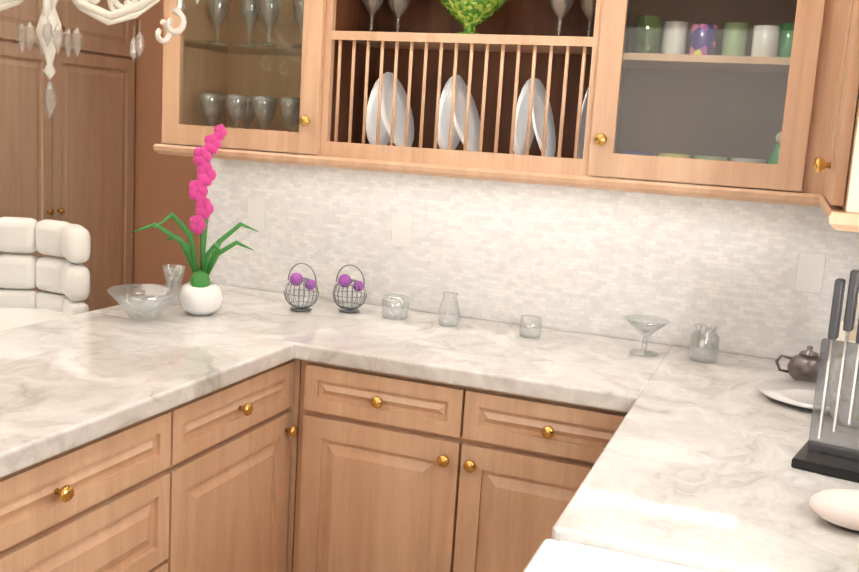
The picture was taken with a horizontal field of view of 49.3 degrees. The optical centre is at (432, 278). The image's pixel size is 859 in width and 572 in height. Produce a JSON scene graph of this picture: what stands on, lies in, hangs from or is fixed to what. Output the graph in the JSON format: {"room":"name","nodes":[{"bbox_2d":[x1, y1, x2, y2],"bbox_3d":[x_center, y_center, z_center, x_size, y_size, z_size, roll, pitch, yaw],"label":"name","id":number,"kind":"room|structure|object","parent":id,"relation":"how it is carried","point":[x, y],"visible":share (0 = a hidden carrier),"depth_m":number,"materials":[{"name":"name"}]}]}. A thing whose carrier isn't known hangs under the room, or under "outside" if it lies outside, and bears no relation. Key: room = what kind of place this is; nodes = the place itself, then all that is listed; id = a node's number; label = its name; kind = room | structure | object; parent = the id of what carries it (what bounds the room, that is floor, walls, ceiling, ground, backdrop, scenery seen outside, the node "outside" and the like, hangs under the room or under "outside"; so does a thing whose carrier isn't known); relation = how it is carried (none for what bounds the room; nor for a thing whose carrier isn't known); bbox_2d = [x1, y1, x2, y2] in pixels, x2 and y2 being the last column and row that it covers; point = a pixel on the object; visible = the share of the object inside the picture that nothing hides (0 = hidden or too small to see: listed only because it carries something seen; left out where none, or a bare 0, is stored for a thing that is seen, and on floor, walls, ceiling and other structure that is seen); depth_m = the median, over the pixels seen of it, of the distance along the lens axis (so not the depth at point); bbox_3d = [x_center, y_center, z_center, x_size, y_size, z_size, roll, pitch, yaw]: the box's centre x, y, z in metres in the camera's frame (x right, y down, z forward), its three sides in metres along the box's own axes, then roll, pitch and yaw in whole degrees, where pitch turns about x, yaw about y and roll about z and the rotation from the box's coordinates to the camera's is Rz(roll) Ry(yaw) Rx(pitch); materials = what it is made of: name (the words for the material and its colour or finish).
{"room":"kitchen","nodes":[
{"label":"kitchen","id":0,"kind":"room"},
{"bbox_2d":[0,0,23,10],"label":"chandelier","id":1,"kind":"object","parent":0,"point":[4,4],"depth_m":2.15,"materials":[{"name":"white metal"}]},
{"bbox_2d":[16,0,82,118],"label":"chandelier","id":2,"kind":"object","parent":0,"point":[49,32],"depth_m":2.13,"materials":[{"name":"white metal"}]},
{"bbox_2d":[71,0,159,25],"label":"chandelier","id":3,"kind":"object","parent":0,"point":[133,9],"depth_m":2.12,"materials":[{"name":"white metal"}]},
{"bbox_2d":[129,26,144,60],"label":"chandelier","id":4,"kind":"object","parent":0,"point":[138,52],"depth_m":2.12,"materials":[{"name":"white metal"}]},
{"bbox_2d":[132,0,206,301],"bbox_3d":[-0.129,-0.626,4.529,4.420,2.800,0.100,7,10,20],"label":"wall","id":5,"kind":"structure","parent":0,"point":[161,185],"depth_m":5.00,"materials":[{"name":"brown"}]},
{"bbox_2d":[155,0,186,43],"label":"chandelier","id":6,"kind":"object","parent":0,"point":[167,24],"depth_m":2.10,"materials":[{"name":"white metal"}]},
{"bbox_2d":[216,283,787,360],"bbox_3d":[0.342,-0.349,2.956,2.390,2.800,0.120,7,10,20],"label":"wall","id":7,"kind":"structure","parent":0,"point":[513,323],"depth_m":2.97,"materials":[{"name":"white"}]},
{"bbox_2d":[162,0,333,155],"bbox_3d":[-0.501,-0.888,2.950,0.580,0.960,0.340,7,10,20],"label":"upper cabinet","id":8,"kind":"object","parent":7,"relation":"attached to","point":[192,66],"depth_m":2.93,"materials":[{"name":"brown wood"}]},
{"bbox_2d":[199,0,303,131],"bbox_3d":[-0.523,-0.663,2.994,0.502,0.462,0.200,7,10,20],"label":"stemware","id":9,"kind":"object","parent":8,"relation":"in","point":[294,107],"depth_m":3.00,"materials":[{"name":"clear glass"}]},
{"bbox_2d":[326,0,629,177],"bbox_3d":[0.124,-0.812,2.718,0.937,0.960,0.340,7,10,20],"label":"upper cabinet","id":10,"kind":"object","parent":7,"relation":"attached to","point":[336,66],"depth_m":2.77,"materials":[{"name":"brown wood"}]},
{"bbox_2d":[366,72,413,146],"bbox_3d":[-0.122,-0.506,2.846,0.098,0.236,0.237,7,10,20],"label":"plate","id":11,"kind":"object","parent":10,"relation":"in","point":[387,83],"depth_m":2.83,"materials":[{"name":"white ceramic"}]},
{"bbox_2d":[437,75,479,151],"bbox_3d":[0.087,-0.481,2.768,0.100,0.236,0.237,7,10,20],"label":"plate","id":12,"kind":"object","parent":10,"relation":"in","point":[461,88],"depth_m":2.76,"materials":[{"name":"white ceramic"}]},
{"bbox_2d":[438,0,508,33],"bbox_3d":[0.110,-0.767,2.729,0.247,0.135,0.247,7,10,20],"label":"bowl","id":13,"kind":"object","parent":10,"relation":"in","point":[470,16],"visible":0.75,"depth_m":2.68,"materials":[{"name":"green glass"}]},
{"bbox_2d":[362,0,595,36],"bbox_3d":[0.131,-0.780,2.768,0.747,0.150,0.107,7,10,20],"label":"goblet","id":14,"kind":"object","parent":10,"relation":"in","point":[554,4],"visible":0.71,"depth_m":2.69,"materials":[{"name":"clear glass"}]},
{"bbox_2d":[513,78,555,156],"bbox_3d":[0.299,-0.456,2.689,0.099,0.236,0.237,7,10,20],"label":"plate","id":15,"kind":"object","parent":10,"relation":"in","point":[538,110],"depth_m":2.69,"materials":[{"name":"white ceramic"}]},
{"bbox_2d":[577,87,588,158],"bbox_3d":[0.435,-0.439,2.638,0.030,0.236,0.237,7,10,20],"label":"plate","id":16,"kind":"object","parent":10,"relation":"in","point":[584,105],"depth_m":2.61,"materials":[{"name":"white ceramic"}]},
{"bbox_2d":[206,158,858,365],"bbox_3d":[0.299,-0.098,2.937,2.381,0.493,0.008,7,10,20],"label":"backsplash","id":17,"kind":"structure","parent":7,"relation":"attached to","point":[593,261],"depth_m":2.92,"materials":[{"name":"tile"}]},
{"bbox_2d":[247,198,265,231],"bbox_3d":[-0.616,-0.223,3.268,0.072,0.115,0.006,7,10,20],"label":"electrical outlet plate","id":18,"kind":"object","parent":17,"relation":"attached to","point":[256,207],"depth_m":3.26,"materials":[{"name":"white paint"}]},
{"bbox_2d":[391,212,412,247],"bbox_3d":[-0.103,-0.160,3.077,0.072,0.115,0.006,7,10,20],"label":"electrical outlet plate","id":19,"kind":"object","parent":17,"relation":"attached to","point":[401,230],"depth_m":3.07,"materials":[{"name":"white paint"}]},
{"bbox_2d":[794,251,825,293],"bbox_3d":[1.064,-0.018,2.643,0.072,0.115,0.006,7,10,20],"label":"electrical outlet plate","id":20,"kind":"object","parent":17,"relation":"attached to","point":[810,271],"depth_m":2.64,"materials":[{"name":"white paint"}]},
{"bbox_2d":[614,0,846,193],"bbox_3d":[0.771,-0.733,2.477,0.624,0.960,0.340,7,10,20],"label":"upper cabinet","id":21,"kind":"object","parent":7,"relation":"attached to","point":[715,105],"depth_m":2.43,"materials":[{"name":"brown wood"}]},
{"bbox_2d":[621,15,794,163],"bbox_3d":[0.761,-0.673,2.511,0.463,0.792,0.150,7,10,20],"label":"crockery","id":22,"kind":"object","parent":21,"relation":"in","point":[694,45],"depth_m":2.51,"materials":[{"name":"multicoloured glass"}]},
{"bbox_2d":[813,0,858,223],"bbox_3d":[1.028,-0.659,1.818,0.370,1.050,0.754,7,10,20],"label":"wall cabinet","id":23,"kind":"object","parent":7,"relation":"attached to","point":[837,199],"depth_m":1.66,"materials":[{"name":"brown wood"}]},
{"bbox_3d":[-1.206,1.121,2.207,4.700,0.060,7.800,7,10,20],"label":"floor","id":24,"kind":"structure","parent":0,"visible":0},
{"bbox_2d":[0,217,89,330],"bbox_3d":[-1.340,0.402,2.865,0.568,1.139,0.558,7,10,20],"label":"stool","id":25,"kind":"object","parent":24,"relation":"on","point":[62,283],"visible":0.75,"depth_m":2.97,"materials":[{"name":"white leather"}]},
{"bbox_2d":[0,0,135,311],"bbox_3d":[-2.121,-0.585,4.595,0.650,2.450,1.200,7,10,20],"label":"tall cabinet","id":26,"kind":"object","parent":24,"relation":"on","point":[71,160],"visible":0.58,"depth_m":4.58,"materials":[{"name":"brown wood"}]},
{"bbox_2d":[0,397,199,571],"bbox_3d":[-0.921,0.718,1.914,0.442,0.862,0.762,7,10,20],"label":"base cabinet","id":27,"kind":"object","parent":24,"relation":"on","point":[124,499],"depth_m":1.92,"materials":[{"name":"brown wood"}]},
{"bbox_2d":[196,361,287,571],"bbox_3d":[-0.708,0.645,2.462,0.442,0.862,0.548,7,10,20],"label":"base cabinet","id":28,"kind":"object","parent":24,"relation":"on","point":[206,483],"depth_m":2.38,"materials":[{"name":"brown wood"}]},
{"bbox_2d":[280,359,301,571],"bbox_3d":[-0.589,0.568,2.998,0.635,0.862,0.672,7,10,20],"label":"base cabinet","id":29,"kind":"object","parent":24,"relation":"on","point":[292,377],"depth_m":2.61,"materials":[{"name":"brown wood"}]},
{"bbox_2d":[293,360,626,571],"bbox_3d":[0.159,0.659,2.725,0.958,0.862,0.662,7,10,20],"label":"base cabinet","id":30,"kind":"object","parent":24,"relation":"on","point":[395,473],"visible":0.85,"depth_m":2.45,"materials":[{"name":"brown wood"}]},
{"bbox_3d":[0.200,0.967,0.778,0.642,0.862,4.305,7,10,20],"label":"cabinet","id":31,"kind":"object","parent":24,"relation":"on","visible":0},
{"bbox_2d":[0,309,303,477],"bbox_3d":[-0.907,0.234,2.069,0.720,0.045,1.201,7,10,20],"label":"countertop","id":32,"kind":"structure","parent":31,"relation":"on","point":[67,383],"depth_m":2.16,"materials":[{"name":"stone"}]},
{"bbox_2d":[108,284,181,320],"bbox_3d":[-0.830,0.073,2.700,0.207,0.085,0.207,7,10,20],"label":"crystal bowl","id":33,"kind":"object","parent":32,"relation":"on","point":[131,304],"visible":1,"depth_m":2.70,"materials":[{"name":"clear glass"}]},
{"bbox_2d":[100,284,659,409],"bbox_3d":[0.058,0.196,2.701,2.070,0.045,0.670,7,10,20],"label":"countertop","id":34,"kind":"structure","parent":31,"relation":"on","point":[582,369],"depth_m":2.62,"materials":[{"name":"stone"}]},
{"bbox_2d":[162,264,184,305],"bbox_3d":[-0.812,0.020,2.934,0.071,0.120,0.071,7,10,20],"label":"crystal vase","id":35,"kind":"object","parent":34,"relation":"on","point":[171,275],"visible":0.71,"depth_m":2.92,"materials":[{"name":"clear glass"}]},
{"bbox_2d":[131,124,257,315],"bbox_3d":[-0.692,-0.174,2.769,0.304,0.569,0.470,7,10,20],"label":"orchid pot","id":36,"kind":"object","parent":34,"relation":"on","point":[200,294],"visible":1,"depth_m":2.76,"materials":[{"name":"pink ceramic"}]},
{"bbox_2d":[284,263,318,311],"bbox_3d":[-0.414,0.024,2.965,0.112,0.152,0.112,7,10,20],"label":"wire basket","id":37,"kind":"object","parent":34,"relation":"on","point":[296,278],"visible":0.98,"depth_m":2.94,"materials":[{"name":"grey metal"}]},
{"bbox_2d":[332,265,366,312],"bbox_3d":[-0.265,0.029,2.994,0.112,0.152,0.112,7,10,20],"label":"wire basket","id":38,"kind":"object","parent":34,"relation":"on","point":[344,280],"visible":1,"depth_m":2.97,"materials":[{"name":"grey metal"}]},
{"bbox_2d":[381,294,409,319],"bbox_3d":[-0.118,0.085,2.944,0.087,0.075,0.087,7,10,20],"label":"trinket","id":39,"kind":"object","parent":34,"relation":"on","point":[401,309],"depth_m":2.93,"materials":[{"name":"clear glass"}]},
{"bbox_2d":[438,292,459,326],"bbox_3d":[0.050,0.093,2.880,0.068,0.100,0.068,7,10,20],"label":"trinket","id":40,"kind":"object","parent":34,"relation":"on","point":[450,294],"depth_m":2.87,"materials":[{"name":"clear glass"}]},
{"bbox_2d":[519,315,541,338],"bbox_3d":[0.291,0.139,2.792,0.066,0.065,0.066,7,10,20],"label":"trinket","id":41,"kind":"object","parent":34,"relation":"on","point":[534,320],"depth_m":2.78,"materials":[{"name":"clear glass"}]},
{"bbox_2d":[551,344,858,571],"bbox_3d":[0.267,0.529,0.670,0.727,0.045,4.360,7,10,20],"label":"countertop","id":42,"kind":"structure","parent":31,"relation":"on","point":[691,468],"depth_m":1.68,"materials":[{"name":"stone"}]},
{"bbox_2d":[523,539,708,571],"bbox_3d":[0.229,0.545,0.952,0.481,0.200,0.898,7,10,20],"label":"sink","id":43,"kind":"object","parent":42,"relation":"in","point":[551,555],"visible":1,"depth_m":1.38,"materials":[{"name":"white ceramic"}]},
{"bbox_2d":[624,315,669,356],"bbox_3d":[0.602,0.164,2.653,0.130,0.100,0.127,0,10,-24],"label":"martini glass","id":44,"kind":"object","parent":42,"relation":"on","point":[637,324],"depth_m":2.65,"materials":[{"name":"clear glass"}]},
{"bbox_2d":[688,323,719,363],"bbox_3d":[0.758,0.179,2.616,0.084,0.100,0.082,0,10,-24],"label":"trinket","id":45,"kind":"object","parent":42,"relation":"on","point":[694,335],"depth_m":2.59,"materials":[{"name":"clear glass"}]},
{"bbox_2d":[757,380,828,410],"bbox_3d":[0.925,0.288,2.263,0.270,0.016,0.270,7,10,20],"label":"serving plate","id":46,"kind":"object","parent":42,"relation":"on","point":[799,393],"visible":0.46,"depth_m":2.30,"materials":[{"name":"white ceramic"}]},
{"bbox_2d":[775,346,826,381],"bbox_3d":[0.983,0.222,2.448,0.166,0.097,0.098,7,10,20],"label":"teapot","id":47,"kind":"object","parent":42,"relation":"on","point":[802,365],"visible":0.77,"depth_m":2.42,"materials":[{"name":"grey metal"}]},
{"bbox_2d":[791,270,858,482],"bbox_3d":[0.832,0.164,1.742,0.240,0.410,0.150,9,11,32],"label":"knife block","id":48,"kind":"object","parent":42,"relation":"on","point":[824,458],"visible":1,"depth_m":1.77,"materials":[{"name":"black"}]},
{"bbox_2d":[809,489,858,530],"bbox_3d":[0.692,0.366,1.507,0.160,0.069,0.117,7,10,20],"label":"dish","id":49,"kind":"object","parent":42,"relation":"on","point":[839,507],"visible":1,"depth_m":1.48,"materials":[{"name":"white ceramic"}]},
{"bbox_2d":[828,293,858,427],"bbox_3d":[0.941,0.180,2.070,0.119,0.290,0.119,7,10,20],"label":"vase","id":50,"kind":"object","parent":42,"relation":"on","point":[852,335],"visible":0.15,"depth_m":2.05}
]}

